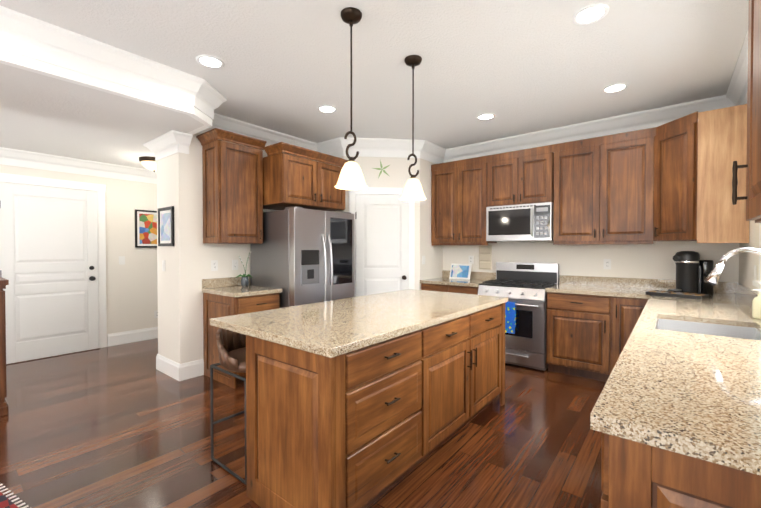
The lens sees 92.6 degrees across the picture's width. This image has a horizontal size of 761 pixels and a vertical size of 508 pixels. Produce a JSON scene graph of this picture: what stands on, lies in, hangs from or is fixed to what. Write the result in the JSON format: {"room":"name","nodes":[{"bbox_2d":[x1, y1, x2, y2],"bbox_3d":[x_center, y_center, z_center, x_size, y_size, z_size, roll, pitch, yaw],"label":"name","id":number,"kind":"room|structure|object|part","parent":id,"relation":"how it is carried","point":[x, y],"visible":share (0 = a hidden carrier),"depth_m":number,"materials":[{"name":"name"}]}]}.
{"room":"kitchen","nodes":[
{"label":"kitchen","id":0,"kind":"room"},
{"bbox_2d":[0,164,157,333],"bbox_3d":[-4.415,-0.108,4.284,0.150,2.780,10.650,1,1,39],"label":"wall","id":1,"kind":"structure","parent":0,"point":[131,294],"depth_m":5.16,"materials":[{"name":"beige paint"}]},
{"bbox_2d":[0,173,106,364],"bbox_3d":[-4.061,0.171,4.513,0.113,2.216,1.111,1,1,39],"label":"hall door","id":2,"kind":"structure","parent":1,"relation":"in","point":[52,253],"depth_m":4.52,"materials":[{"name":"white wood"}]},
{"bbox_2d":[0,147,156,183],"bbox_3d":[-4.319,-1.125,4.193,0.095,0.182,10.350,1,1,39],"label":"crown molding","id":3,"kind":"structure","parent":1,"relation":"attached to","point":[8,156],"depth_m":4.67,"materials":[{"name":"white wood"}]},
{"bbox_2d":[119,256,124,264],"bbox_3d":[-3.639,0.090,5.119,0.009,0.116,0.072,1,1,39],"label":"light switch","id":4,"kind":"object","parent":1,"relation":"attached to","point":[121,258],"depth_m":5.11,"materials":[{"name":"white plastic"}]},
{"bbox_2d":[107,327,157,346],"bbox_3d":[-2.425,1.165,6.635,0.016,0.170,4.220,1,1,39],"label":"baseboard","id":5,"kind":"structure","parent":1,"relation":"attached to","point":[113,339],"depth_m":5.21,"materials":[{"name":"white wood"}]},
{"bbox_2d":[135,209,156,247],"bbox_3d":[-3.377,-0.369,5.428,0.022,0.550,0.500,1,1,39],"label":"framed picture","id":6,"kind":"object","parent":1,"relation":"attached to","point":[145,228],"visible":0.58,"depth_m":5.34,"materials":[{"name":"multicoloured wood"}]},
{"bbox_2d":[154,310,157,317],"bbox_3d":[-3.363,0.906,5.473,0.008,0.116,0.072,1,1,39],"label":"electrical outlet plate","id":7,"kind":"object","parent":1,"relation":"attached to","point":[156,311],"depth_m":5.46,"materials":[{"name":"white plastic"}]},
{"bbox_2d":[0,49,211,168],"bbox_3d":[-3.314,-1.346,3.379,2.980,0.280,10.650,1,1,39],"label":"ceiling","id":8,"kind":"structure","parent":0,"point":[40,113],"depth_m":3.16,"materials":[{"name":"white paint"}]},
{"bbox_2d":[139,156,156,171],"bbox_3d":[-2.933,-1.144,4.713,0.330,0.159,0.330,1,1,39],"label":"light","id":9,"kind":"object","parent":8,"relation":"attached to","point":[148,162],"visible":0.65,"depth_m":4.59,"materials":[{"name":"white glass"}]},
{"bbox_2d":[146,130,184,160],"bbox_3d":[-2.248,-1.120,3.783,0.655,0.182,0.105,1,1,39],"label":"crown molding","id":10,"kind":"structure","parent":8,"relation":"attached to","point":[169,143],"depth_m":3.74,"materials":[{"name":"white wood"}]},
{"bbox_2d":[0,338,605,507],"bbox_3d":[-2.054,1.335,2.173,10.000,0.050,13.000,1,1,39],"label":"floor","id":11,"kind":"structure","parent":0,"point":[127,425],"depth_m":2.49,"materials":[{"name":"brown wood"}]},
{"bbox_2d":[0,277,8,415],"bbox_3d":[-3.677,0.761,2.511,0.500,1.090,1.520,1,1,39],"label":"sideboard","id":12,"kind":"object","parent":11,"relation":"on","point":[4,407],"visible":1,"depth_m":2.93,"materials":[{"name":"brown wood"}]},
{"bbox_2d":[0,484,28,507],"bbox_3d":[-2.903,1.319,1.093,1.600,0.012,2.435,0,1,29],"label":"rug","id":13,"kind":"object","parent":11,"relation":"on","point":[5,502],"visible":1,"depth_m":1.92,"materials":[{"name":"fabric"}]},
{"bbox_2d":[156,133,278,363],"bbox_3d":[-1.682,-0.112,4.581,0.570,2.780,1.845,1,1,39],"label":"wall block","id":14,"kind":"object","parent":11,"relation":"on","point":[188,256],"visible":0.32,"depth_m":3.81,"materials":[{"name":"beige paint"}]},
{"bbox_2d":[162,260,164,270],"bbox_3d":[-2.339,0.127,3.922,0.072,0.116,0.009,1,1,39],"label":"light switch","id":15,"kind":"object","parent":14,"relation":"attached to","point":[163,261],"depth_m":3.91,"materials":[{"name":"white plastic"}]},
{"bbox_2d":[158,206,173,245],"bbox_3d":[-2.277,-0.287,3.857,0.370,0.410,0.022,1,1,39],"label":"framed picture","id":16,"kind":"object","parent":14,"relation":"attached to","point":[165,226],"depth_m":3.84,"materials":[{"name":"black wood"}]},
{"bbox_2d":[156,354,181,380],"bbox_3d":[-2.256,1.203,3.867,0.576,0.170,0.016,1,1,39],"label":"baseboard","id":17,"kind":"structure","parent":14,"relation":"attached to","point":[178,371],"depth_m":3.83,"materials":[{"name":"white wood"}]},
{"bbox_2d":[211,260,217,270],"bbox_3d":[-1.809,0.126,3.964,0.009,0.116,0.072,1,1,39],"label":"electrical outlet plate","id":18,"kind":"object","parent":14,"relation":"attached to","point":[214,264],"depth_m":3.96,"materials":[{"name":"white plastic"}]},
{"bbox_2d":[196,128,266,243],"bbox_3d":[-1.588,-0.674,3.903,0.410,1.122,0.571,1,1,39],"label":"upper cabinet","id":19,"kind":"object","parent":14,"relation":"attached to","point":[232,173],"visible":1,"depth_m":3.79,"materials":[{"name":"brown wood"}]},
{"bbox_2d":[232,260,237,269],"bbox_3d":[-1.658,0.124,4.151,0.009,0.116,0.072,1,1,39],"label":"electrical outlet plate","id":20,"kind":"object","parent":14,"relation":"attached to","point":[234,262],"depth_m":4.15,"materials":[{"name":"white plastic"}]},
{"bbox_2d":[263,142,347,210],"bbox_3d":[-0.993,-0.855,4.367,0.749,0.612,1.008,1,1,39],"label":"upper cabinet","id":21,"kind":"object","parent":14,"relation":"attached to","point":[291,180],"visible":0.92,"depth_m":4.04,"materials":[{"name":"brown wood"}]},
{"bbox_2d":[210,328,246,484],"bbox_3d":[-0.794,0.878,2.345,0.473,0.849,0.496,1,1,39],"label":"stool","id":22,"kind":"object","parent":11,"relation":"on","point":[231,345],"visible":0.33,"depth_m":2.27,"materials":[{"name":"brown metal"}]},
{"bbox_2d":[202,277,281,388],"bbox_3d":[-1.462,0.778,3.855,0.692,1.020,0.533,1,1,39],"label":"base cabinet","id":23,"kind":"object","parent":11,"relation":"on","point":[215,306],"depth_m":3.72,"materials":[{"name":"brown wood"}]},
{"bbox_3d":[-1.468,0.337,3.854,0.676,0.139,0.533,1,1,39],"label":"base cab top","id":24,"kind":"part","parent":23,"relation":"part of","materials":[{"name":"beige stone"}]},
{"bbox_2d":[236,251,251,286],"bbox_3d":[-1.523,0.163,4.026,0.191,0.401,0.155,1,1,39],"label":"potted plant","id":25,"kind":"object","parent":23,"relation":"on","point":[244,281],"visible":1,"depth_m":4.02,"materials":[{"name":"green plant"}]},
{"bbox_2d":[250,206,353,307],"bbox_3d":[-0.897,0.389,4.350,0.892,1.785,0.910,1,1,39],"label":"fridge","id":26,"kind":"object","parent":11,"relation":"on","point":[269,261],"depth_m":4.01,"materials":[{"name":"silver metal"}]},
{"bbox_3d":[-0.611,0.357,4.119,0.157,1.685,0.906,1,1,39],"label":"fridge door","id":27,"kind":"part","parent":26,"relation":"part of","materials":[{"name":"silver metal"}]},
{"bbox_2d":[246,303,504,507],"bbox_3d":[0.189,0.865,2.545,0.696,0.880,2.054,1,1,39],"label":"kitchen island","id":28,"kind":"object","parent":11,"relation":"on","point":[365,427],"visible":0.98,"depth_m":1.84,"materials":[{"name":"brown wood"}]},
{"bbox_2d":[210,289,507,357],"bbox_3d":[0.042,0.403,2.676,1.055,0.040,2.105,1,1,39],"label":"island countertop","id":29,"kind":"structure","parent":28,"relation":"on","point":[333,328],"depth_m":2.19,"materials":[{"name":"beige stone"}]},
{"bbox_2d":[420,270,495,294],"bbox_3d":[1.046,0.761,4.895,0.829,1.025,0.653,1,1,39],"label":"base cabinet","id":30,"kind":"object","parent":11,"relation":"on","point":[451,288],"depth_m":4.78,"materials":[{"name":"beige stone"}]},
{"bbox_3d":[1.051,0.321,4.895,0.829,0.144,0.636,1,1,39],"label":"top of the run of cabinets","id":31,"kind":"part","parent":30,"relation":"part of","materials":[{"name":"beige stone"}]},
{"bbox_2d":[449,264,471,279],"bbox_3d":[1.125,0.244,5.103,0.310,0.210,0.106,1,1,39],"label":"framed picture","id":32,"kind":"object","parent":30,"relation":"on","point":[460,271],"visible":1,"depth_m":5.08,"materials":[{"name":"blue paper"}]},
{"bbox_2d":[478,262,558,370],"bbox_3d":[1.641,0.698,4.360,0.757,1.165,0.703,1,1,39],"label":"range","id":33,"kind":"object","parent":11,"relation":"on","point":[523,286],"visible":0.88,"depth_m":4.08,"materials":[{"name":"silver metal"}]},
{"bbox_2d":[505,302,515,333],"bbox_3d":[1.434,0.711,4.092,0.170,0.347,0.044,1,1,39],"label":"hanging towel","id":34,"kind":"object","parent":33,"relation":"hanging from","point":[510,316],"visible":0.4,"depth_m":4.05,"materials":[{"name":"blue fabric"}]},
{"bbox_2d":[546,292,621,381],"bbox_3d":[2.238,0.846,3.956,0.667,0.880,0.618,1,1,39],"label":"base cabinet","id":35,"kind":"object","parent":11,"relation":"on","point":[587,336],"depth_m":3.71,"materials":[{"name":"brown wood"}]},
{"bbox_2d":[545,275,652,297],"bbox_3d":[2.322,0.333,3.869,0.900,0.145,0.636,1,1,39],"label":"countertop","id":36,"kind":"structure","parent":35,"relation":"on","point":[586,285],"depth_m":3.95,"materials":[{"name":"beige stone"}]},
{"bbox_2d":[622,297,647,349],"bbox_3d":[2.545,0.850,3.708,0.400,0.880,0.618,1,1,39],"label":"base cabinet","id":37,"kind":"object","parent":11,"relation":"on","point":[632,308],"depth_m":3.45,"materials":[{"name":"brown wood"}]},
{"bbox_2d":[590,432,760,507],"bbox_3d":[0.970,0.887,0.949,0.618,0.880,0.567,1,1,39],"label":"base cabinet","id":38,"kind":"object","parent":11,"relation":"on","point":[634,474],"depth_m":0.84,"materials":[{"name":"brown wood"}]},
{"bbox_2d":[590,279,760,474],"bbox_3d":[1.951,0.447,2.181,0.644,0.326,3.731,1,1,39],"label":"countertop","id":39,"kind":"structure","parent":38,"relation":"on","point":[684,378],"depth_m":1.15,"materials":[{"name":"beige stone"}]},
{"bbox_2d":[645,290,708,299],"bbox_3d":[2.612,0.356,3.213,0.180,0.036,0.400,-1,1,-33],"label":"tray","id":40,"kind":"object","parent":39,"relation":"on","point":[680,294],"visible":1,"depth_m":3.15,"materials":[{"name":"black wood"}]},
{"bbox_2d":[668,251,713,294],"bbox_3d":[2.903,0.172,3.404,0.330,0.400,0.265,1,1,39],"label":"coffee machine","id":41,"kind":"object","parent":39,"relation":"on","point":[693,270],"visible":0.98,"depth_m":3.37,"materials":[{"name":"black plastic"}]},
{"bbox_2d":[705,247,760,284],"bbox_3d":[2.011,0.176,2.028,0.306,0.428,0.105,1,1,39],"label":"faucet","id":42,"kind":"object","parent":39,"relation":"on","point":[712,277],"visible":1,"depth_m":2.05,"materials":[{"name":"silver metal"}]},
{"bbox_2d":[752,289,760,318],"bbox_3d":[2.285,0.300,2.192,0.068,0.176,0.064,1,1,39],"label":"soap bottle","id":43,"kind":"object","parent":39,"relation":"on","point":[756,307],"visible":1,"depth_m":2.18,"materials":[{"name":"beige plastic"}]},
{"bbox_2d":[0,0,748,148],"bbox_3d":[-1.227,-1.480,1.082,4.550,0.050,9.700,1,1,39],"label":"ceiling","id":44,"kind":"structure","parent":0,"point":[517,67],"depth_m":2.71,"materials":[{"name":"white paint"}]},
{"bbox_2d":[196,55,223,68],"bbox_3d":[-1.306,-1.473,2.791,0.200,0.009,0.200,1,1,39],"label":"recessed light","id":45,"kind":"object","parent":44,"relation":"in","point":[210,61],"visible":1,"depth_m":2.78,"materials":[{"name":"white glass"}]},
{"bbox_2d":[317,105,336,112],"bbox_3d":[-0.546,-1.485,3.733,0.200,0.009,0.200,1,1,39],"label":"recessed light","id":46,"kind":"object","parent":44,"relation":"in","point":[327,109],"visible":0.98,"depth_m":3.73,"materials":[{"name":"white glass"}]},
{"bbox_2d":[335,7,367,189],"bbox_3d":[-0.179,-0.941,2.236,0.204,1.057,0.204,1,1,39],"label":"pendant light","id":47,"kind":"object","parent":44,"relation":"hanging from","point":[351,177],"visible":1,"depth_m":2.21,"materials":[{"name":"white glass"}]},
{"bbox_2d":[400,55,425,200],"bbox_3d":[0.248,-0.948,2.765,0.204,1.057,0.204,1,1,39],"label":"pendant light","id":48,"kind":"object","parent":44,"relation":"hanging from","point":[413,190],"visible":1,"depth_m":2.74,"materials":[{"name":"white glass"}]},
{"bbox_2d":[476,113,494,119],"bbox_3d":[1.144,-1.488,3.949,0.200,0.009,0.200,1,1,39],"label":"recessed light","id":49,"kind":"object","parent":44,"relation":"in","point":[486,116],"visible":0.98,"depth_m":3.94,"materials":[{"name":"white plastic"}]},
{"bbox_2d":[572,3,608,24],"bbox_3d":[1.286,-1.465,2.229,0.200,0.009,0.200,1,1,39],"label":"recessed light","id":50,"kind":"object","parent":44,"relation":"in","point":[590,14],"visible":1,"depth_m":2.23,"materials":[{"name":"white plastic"}]},
{"bbox_2d":[602,83,627,92],"bbox_3d":[2.094,-1.479,3.247,0.200,0.009,0.200,1,1,39],"label":"recessed light","id":51,"kind":"object","parent":44,"relation":"in","point":[616,87],"visible":0.98,"depth_m":3.24,"materials":[{"name":"white plastic"}]},
{"bbox_2d":[322,156,442,289],"bbox_3d":[-0.152,-0.125,5.498,1.800,2.780,1.506,1,1,39],"label":"wall","id":52,"kind":"structure","parent":0,"point":[396,170],"depth_m":4.91,"materials":[{"name":"beige paint"}]},
{"bbox_2d":[373,161,389,177],"bbox_3d":[0.013,-1.130,4.839,0.186,0.265,0.186,1,1,39],"label":"starfish","id":53,"kind":"object","parent":52,"relation":"attached to","point":[384,171],"visible":1,"depth_m":4.83,"materials":[{"name":"green wood"}]},
{"bbox_2d":[349,187,414,296],"bbox_3d":[0.022,0.195,4.848,0.645,2.158,0.645,1,1,39],"label":"pantry door","id":54,"kind":"structure","parent":52,"relation":"in","point":[384,239],"depth_m":4.82,"materials":[{"name":"white wood"}]},
{"bbox_2d":[443,152,738,283],"bbox_3d":[2.219,-0.111,4.456,3.400,2.780,0.150,1,1,39],"label":"wall","id":55,"kind":"structure","parent":0,"point":[655,260],"depth_m":4.12,"materials":[{"name":"beige paint"}]},
{"bbox_2d":[431,155,496,243],"bbox_3d":[1.164,-0.699,4.976,0.882,1.102,0.348,1,1,39],"label":"upper cabinet","id":56,"kind":"object","parent":55,"relation":"attached to","point":[460,189],"depth_m":4.83,"materials":[{"name":"brown wood"}]},
{"bbox_2d":[469,256,473,263],"bbox_3d":[1.274,0.081,5.118,0.072,0.116,0.009,1,1,39],"label":"electrical outlet plate","id":57,"kind":"object","parent":55,"relation":"attached to","point":[471,258],"depth_m":5.11,"materials":[{"name":"white plastic"}]},
{"bbox_2d":[479,245,491,269],"bbox_3d":[1.435,0.047,4.982,0.180,0.330,0.016,1,1,39],"label":"plaque","id":58,"kind":"object","parent":55,"relation":"attached to","point":[485,257],"visible":1,"depth_m":4.97,"materials":[{"name":"beige wood"}]},
{"bbox_2d":[491,146,542,206],"bbox_3d":[1.757,-0.920,4.495,0.768,0.647,0.348,1,1,39],"label":"upper cabinet","id":59,"kind":"object","parent":55,"relation":"attached to","point":[516,176],"depth_m":4.36,"materials":[{"name":"brown wood"}]},
{"bbox_2d":[486,202,553,241],"bbox_3d":[1.733,-0.375,4.458,0.761,0.428,0.444,1,1,39],"label":"microwave","id":60,"kind":"object","parent":59,"relation":"attached to","point":[528,222],"visible":0.98,"depth_m":4.29,"materials":[{"name":"silver metal"}]},
{"bbox_2d":[543,129,642,243],"bbox_3d":[2.398,-0.685,3.953,1.042,1.102,0.390,1,1,39],"label":"upper cabinet","id":61,"kind":"object","parent":55,"relation":"attached to","point":[594,186],"depth_m":3.85,"materials":[{"name":"brown wood"}]},
{"bbox_2d":[603,259,610,268],"bbox_3d":[2.550,0.114,4.088,0.072,0.116,0.009,1,1,39],"label":"electrical outlet plate","id":62,"kind":"object","parent":55,"relation":"attached to","point":[607,262],"depth_m":4.09,"materials":[{"name":"white plastic"}]},
{"bbox_2d":[643,111,698,243],"bbox_3d":[2.784,-0.679,3.495,0.374,1.102,0.619,1,1,39],"label":"upper cabinet","id":63,"kind":"object","parent":55,"relation":"attached to","point":[670,181],"depth_m":3.36,"materials":[{"name":"brown wood"}]},
{"bbox_2d":[739,220,760,291],"bbox_3d":[0.485,-0.047,-0.280,0.150,2.780,9.700,1,1,39],"label":"wall","id":64,"kind":"structure","parent":0,"point":[748,261],"depth_m":2.92,"materials":[{"name":"beige paint"}]},
{"bbox_2d":[0,6,747,163],"bbox_3d":[-1.277,-1.348,1.125,4.380,0.214,9.400,1,1,39],"label":"crown molding","id":65,"kind":"structure","parent":64,"relation":"attached to","point":[31,37],"depth_m":3.26,"materials":[{"name":"white wood"}]},
{"bbox_2d":[699,104,749,242],"bbox_3d":[3.027,-0.676,3.299,0.392,1.102,0.619,1,1,39],"label":"upper cabinet","id":66,"kind":"object","parent":64,"relation":"attached to","point":[723,131],"depth_m":3.04,"materials":[{"name":"brown wood"}]},
{"bbox_2d":[732,0,760,222],"bbox_3d":[0.903,-0.640,0.623,0.336,1.102,1.102,1,1,39],"label":"upper cabinet","id":67,"kind":"object","parent":64,"relation":"attached to","point":[752,166],"visible":1,"depth_m":1.05,"materials":[{"name":"brown wood"}]},
{"bbox_2d":[754,265,756,280],"bbox_3d":[2.796,0.143,2.715,0.009,0.116,0.072,1,1,39],"label":"electrical outlet plate","id":68,"kind":"object","parent":64,"relation":"attached to","point":[755,267],"depth_m":2.69,"materials":[{"name":"white plastic"}]},
{"bbox_2d":[752,223,760,288],"bbox_3d":[2.050,-0.429,1.729,0.145,1.320,2.010,1,1,39],"label":"window","id":69,"kind":"structure","parent":64,"relation":"in","point":[755,283],"depth_m":2.49,"materials":[{"name":"white wood"}]}
]}

